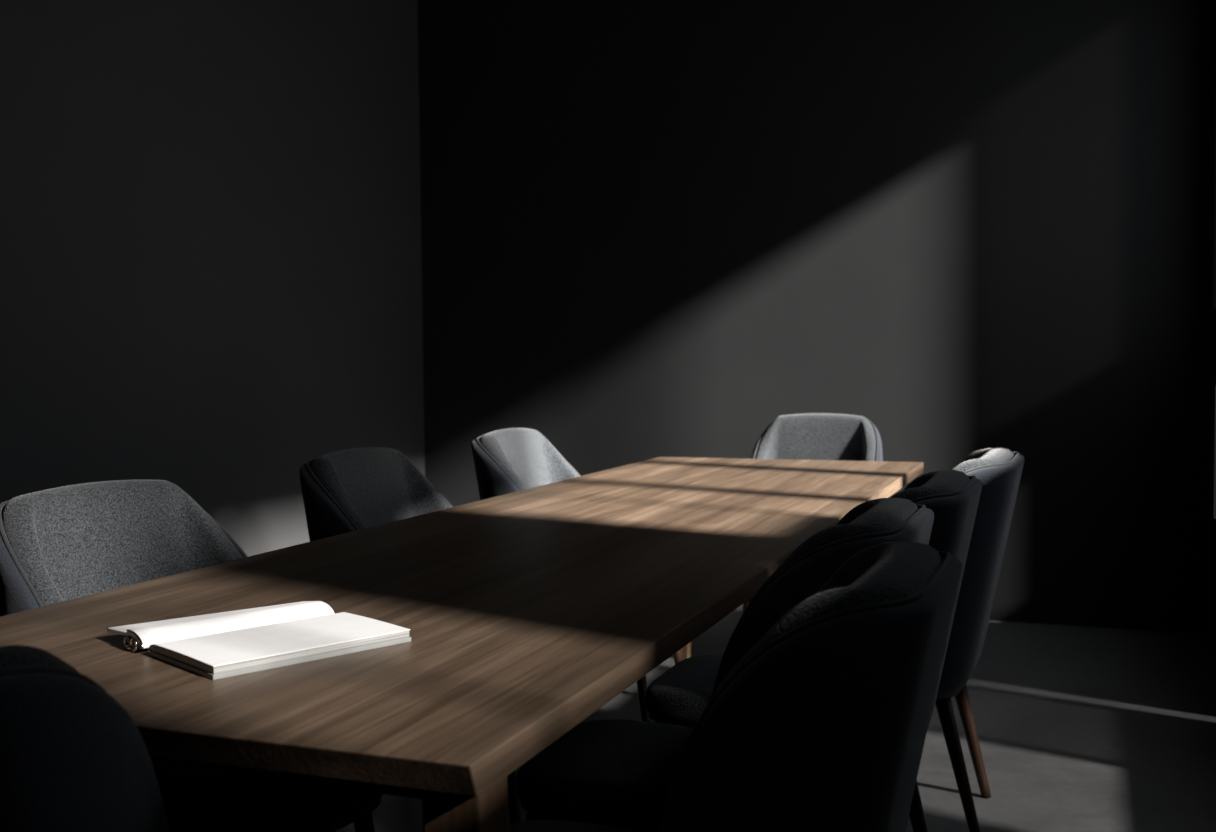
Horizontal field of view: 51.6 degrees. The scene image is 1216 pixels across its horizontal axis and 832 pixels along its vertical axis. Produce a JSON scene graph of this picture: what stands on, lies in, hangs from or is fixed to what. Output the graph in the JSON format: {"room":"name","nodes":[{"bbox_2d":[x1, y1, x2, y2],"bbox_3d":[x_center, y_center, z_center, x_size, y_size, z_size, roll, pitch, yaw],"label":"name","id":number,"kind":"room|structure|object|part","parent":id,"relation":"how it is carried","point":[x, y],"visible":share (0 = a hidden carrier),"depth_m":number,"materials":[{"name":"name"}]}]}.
{"room":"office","nodes":[
{"label":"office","id":0,"kind":"room"},
{"bbox_2d":[0,0,424,555],"bbox_3d":[-2.360,-0.547,2.678,0.150,3.150,8.000,0,3,21],"label":"wall","id":1,"kind":"structure","parent":0,"point":[211,254],"depth_m":4.73,"materials":[{"name":"paint"}]},
{"bbox_2d":[335,605,1215,831],"bbox_3d":[-0.677,1.100,2.120,3.820,0.120,8.100,0,3,21],"label":"floor","id":2,"kind":"structure","parent":0,"point":[1079,728],"depth_m":3.75,"materials":[{"name":"concrete"}]},
{"bbox_2d":[0,645,168,831],"bbox_3d":[-0.668,0.626,1.306,0.485,0.907,0.642,-1,3,0],"label":"dining chair","id":3,"kind":"object","parent":2,"relation":"on","point":[73,759],"visible":1,"depth_m":1.06,"materials":[{"name":"grey fabric"}]},
{"bbox_3d":[-0.671,0.438,1.129,0.441,0.514,0.262,-1,3,0],"label":"backrest","id":4,"kind":"part","parent":3,"relation":"part of","materials":[{"name":"grey fabric"}]},
{"bbox_2d":[0,480,382,831],"bbox_3d":[-0.736,0.582,2.271,0.642,0.907,0.535,1,3,29],"label":"dining chair","id":5,"kind":"object","parent":2,"relation":"on","point":[64,543],"visible":0.32,"depth_m":2.24,"materials":[{"name":"grey fabric"}]},
{"bbox_3d":[-0.860,0.384,2.328,0.321,0.514,0.491,1,3,29],"label":"backrest","id":6,"kind":"part","parent":5,"relation":"part of","materials":[{"name":"grey fabric"}]},
{"bbox_3d":[-0.658,0.581,2.227,0.462,0.081,0.405,1,3,29],"label":"seat","id":7,"kind":"part","parent":5,"relation":"part of","materials":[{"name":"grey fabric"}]},
{"bbox_3d":[-0.672,0.663,2.239,0.472,0.088,0.429,1,3,29],"label":"seat","id":8,"kind":"part","parent":5,"relation":"part of","materials":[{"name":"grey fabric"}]},
{"bbox_3d":[-0.434,0.858,2.321,0.087,0.345,0.038,-1,3,-2],"label":"leg","id":9,"kind":"part","parent":5,"relation":"part of","materials":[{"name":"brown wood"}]},
{"bbox_2d":[299,447,520,824],"bbox_3d":[-0.399,0.538,3.159,0.642,0.907,0.535,0,3,21],"label":"dining chair","id":10,"kind":"object","parent":2,"relation":"on","point":[348,490],"visible":0.21,"depth_m":3.17,"materials":[{"name":"grey fabric"}]},
{"bbox_3d":[-0.531,0.341,3.200,0.321,0.514,0.491,0,3,21],"label":"backrest","id":11,"kind":"part","parent":10,"relation":"part of","materials":[{"name":"grey fabric"}]},
{"bbox_3d":[-0.231,0.828,2.920,0.038,0.345,0.087,-3,3,-39],"label":"leg","id":12,"kind":"part","parent":10,"relation":"part of","materials":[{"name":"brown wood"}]},
{"bbox_2d":[0,457,923,831],"bbox_3d":[0.038,0.617,3.020,0.989,0.750,3.532,0,3,21],"label":"dining table","id":13,"kind":"object","parent":2,"relation":"on","point":[527,612],"visible":0.72,"depth_m":1.87,"materials":[{"name":"brown wood"}]},
{"bbox_2d":[107,601,410,679],"bbox_3d":[-0.478,0.293,1.707,0.295,0.027,0.308,-3,4,-44],"label":"notebook","id":14,"kind":"object","parent":13,"relation":"on","point":[214,646],"visible":1,"depth_m":1.66,"materials":[{"name":"white paper"}]},
{"bbox_3d":[-0.533,0.298,1.757,0.285,0.008,0.017,-3,4,-44],"label":"ring rail","id":15,"kind":"part","parent":14,"relation":"part of","materials":[{"name":"silver metal"}]},
{"bbox_3d":[-0.141,0.716,1.287,0.063,0.714,0.070,0,3,21],"label":"leg","id":16,"kind":"part","parent":13,"relation":"part of","materials":[{"name":"brown wood"}]},
{"bbox_3d":[0.279,0.553,4.732,0.063,0.714,0.070,0,3,21],"label":"leg","id":17,"kind":"part","parent":13,"relation":"part of","materials":[{"name":"brown wood"}]},
{"bbox_2d":[471,428,682,721],"bbox_3d":[-0.073,0.496,4.019,0.642,0.907,0.535,0,3,21],"label":"dining chair","id":18,"kind":"object","parent":2,"relation":"on","point":[509,460],"visible":0.28,"depth_m":4.01,"materials":[{"name":"grey fabric"}]},
{"bbox_3d":[-0.205,0.298,4.059,0.321,0.514,0.491,0,3,21],"label":"backrest","id":19,"kind":"part","parent":18,"relation":"part of","materials":[{"name":"grey fabric"}]},
{"bbox_3d":[0.095,0.786,3.779,0.038,0.345,0.087,-3,3,-39],"label":"leg","id":20,"kind":"part","parent":18,"relation":"part of","materials":[{"name":"brown wood"}]},
{"bbox_3d":[0.221,0.769,4.110,0.087,0.345,0.038,-1,3,-10],"label":"leg","id":21,"kind":"part","parent":18,"relation":"part of","materials":[{"name":"brown wood"}]},
{"bbox_2d":[516,497,933,831],"bbox_3d":[0.189,0.585,2.039,0.642,0.907,0.485,0,3,21],"label":"dining chair","id":22,"kind":"object","parent":2,"relation":"on","point":[617,773],"visible":0.34,"depth_m":1.93,"materials":[{"name":"grey fabric"}]},
{"bbox_3d":[0.121,0.663,2.068,0.472,0.088,0.380,0,3,21],"label":"seat","id":23,"kind":"part","parent":22,"relation":"part of","materials":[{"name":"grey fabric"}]},
{"bbox_3d":[0.105,0.582,2.071,0.462,0.081,0.356,0,3,21],"label":"seat","id":24,"kind":"part","parent":22,"relation":"part of","materials":[{"name":"grey fabric"}]},
{"bbox_3d":[0.344,0.390,1.970,0.262,0.514,0.441,0,3,21],"label":"backrest","id":25,"kind":"part","parent":22,"relation":"part of","materials":[{"name":"grey fabric"}]},
{"bbox_2d":[508,541,961,831],"bbox_3d":[0.095,0.608,1.548,0.642,0.907,0.485,0,3,21],"label":"dining chair","id":26,"kind":"object","parent":2,"relation":"on","point":[821,725],"visible":1,"depth_m":1.26,"materials":[{"name":"grey fabric"}]},
{"bbox_3d":[0.011,0.605,1.579,0.462,0.081,0.356,0,3,21],"label":"seat","id":27,"kind":"part","parent":26,"relation":"part of","materials":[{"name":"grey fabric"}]},
{"bbox_3d":[0.251,0.413,1.479,0.262,0.514,0.441,0,3,21],"label":"backrest","id":28,"kind":"part","parent":26,"relation":"part of","materials":[{"name":"grey fabric"}]},
{"bbox_2d":[742,413,882,614],"bbox_3d":[0.756,0.455,4.755,0.535,0.907,0.642,0,3,21],"label":"dining chair","id":29,"kind":"object","parent":2,"relation":"on","point":[808,436],"visible":0.25,"depth_m":4.94,"materials":[{"name":"grey fabric"}]},
{"bbox_3d":[0.506,0.744,4.602,0.087,0.345,0.038,-3,3,-39],"label":"leg","id":30,"kind":"part","parent":29,"relation":"part of","materials":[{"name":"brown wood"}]},
{"bbox_3d":[0.804,0.252,4.876,0.491,0.514,0.321,0,3,21],"label":"backrest","id":31,"kind":"part","parent":29,"relation":"part of","materials":[{"name":"grey fabric"}]},
{"bbox_2d":[645,470,981,831],"bbox_3d":[0.411,0.560,2.526,0.642,0.907,0.485,0,3,21],"label":"dining chair","id":32,"kind":"object","parent":2,"relation":"on","point":[680,695],"visible":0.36,"depth_m":2.44,"materials":[{"name":"grey fabric"}]},
{"bbox_3d":[0.327,0.557,2.558,0.462,0.081,0.356,0,3,21],"label":"seat","id":33,"kind":"part","parent":32,"relation":"part of","materials":[{"name":"grey fabric"}]},
{"bbox_3d":[0.639,0.834,2.614,0.113,0.347,0.039,0,3,21],"label":"leg","id":34,"kind":"part","parent":32,"relation":"part of","materials":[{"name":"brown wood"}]},
{"bbox_3d":[0.567,0.365,2.458,0.262,0.514,0.441,0,3,21],"label":"backrest","id":35,"kind":"part","parent":32,"relation":"part of","materials":[{"name":"grey fabric"}]},
{"bbox_2d":[935,447,1023,831],"bbox_3d":[0.696,0.530,3.134,0.642,0.907,0.485,0,3,21],"label":"dining chair","id":36,"kind":"object","parent":2,"relation":"on","point":[999,469],"visible":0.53,"depth_m":2.87,"materials":[{"name":"grey fabric"}]},
{"bbox_3d":[0.817,0.817,2.942,0.113,0.347,0.039,0,3,21],"label":"leg","id":37,"kind":"part","parent":36,"relation":"part of","materials":[{"name":"brown wood"}]},
{"bbox_3d":[0.923,0.804,3.222,0.113,0.347,0.039,0,3,21],"label":"leg","id":38,"kind":"part","parent":36,"relation":"part of","materials":[{"name":"brown wood"}]},
{"bbox_3d":[0.851,0.335,3.065,0.262,0.514,0.441,0,3,21],"label":"backrest","id":39,"kind":"part","parent":36,"relation":"part of","materials":[{"name":"grey fabric"}]},
{"bbox_2d":[418,0,1214,633],"bbox_3d":[0.794,-0.714,5.675,3.620,3.150,0.150,0,3,21],"label":"wall","id":40,"kind":"structure","parent":0,"point":[650,229],"depth_m":5.47,"materials":[{"name":"black paint"}]},
{"bbox_2d":[1207,0,1215,653],"bbox_3d":[1.062,-0.519,1.380,0.070,3.150,7.700,0,3,21],"label":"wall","id":41,"kind":"structure","parent":0,"point":[1211,584],"depth_m":4.90,"materials":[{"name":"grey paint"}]}
]}

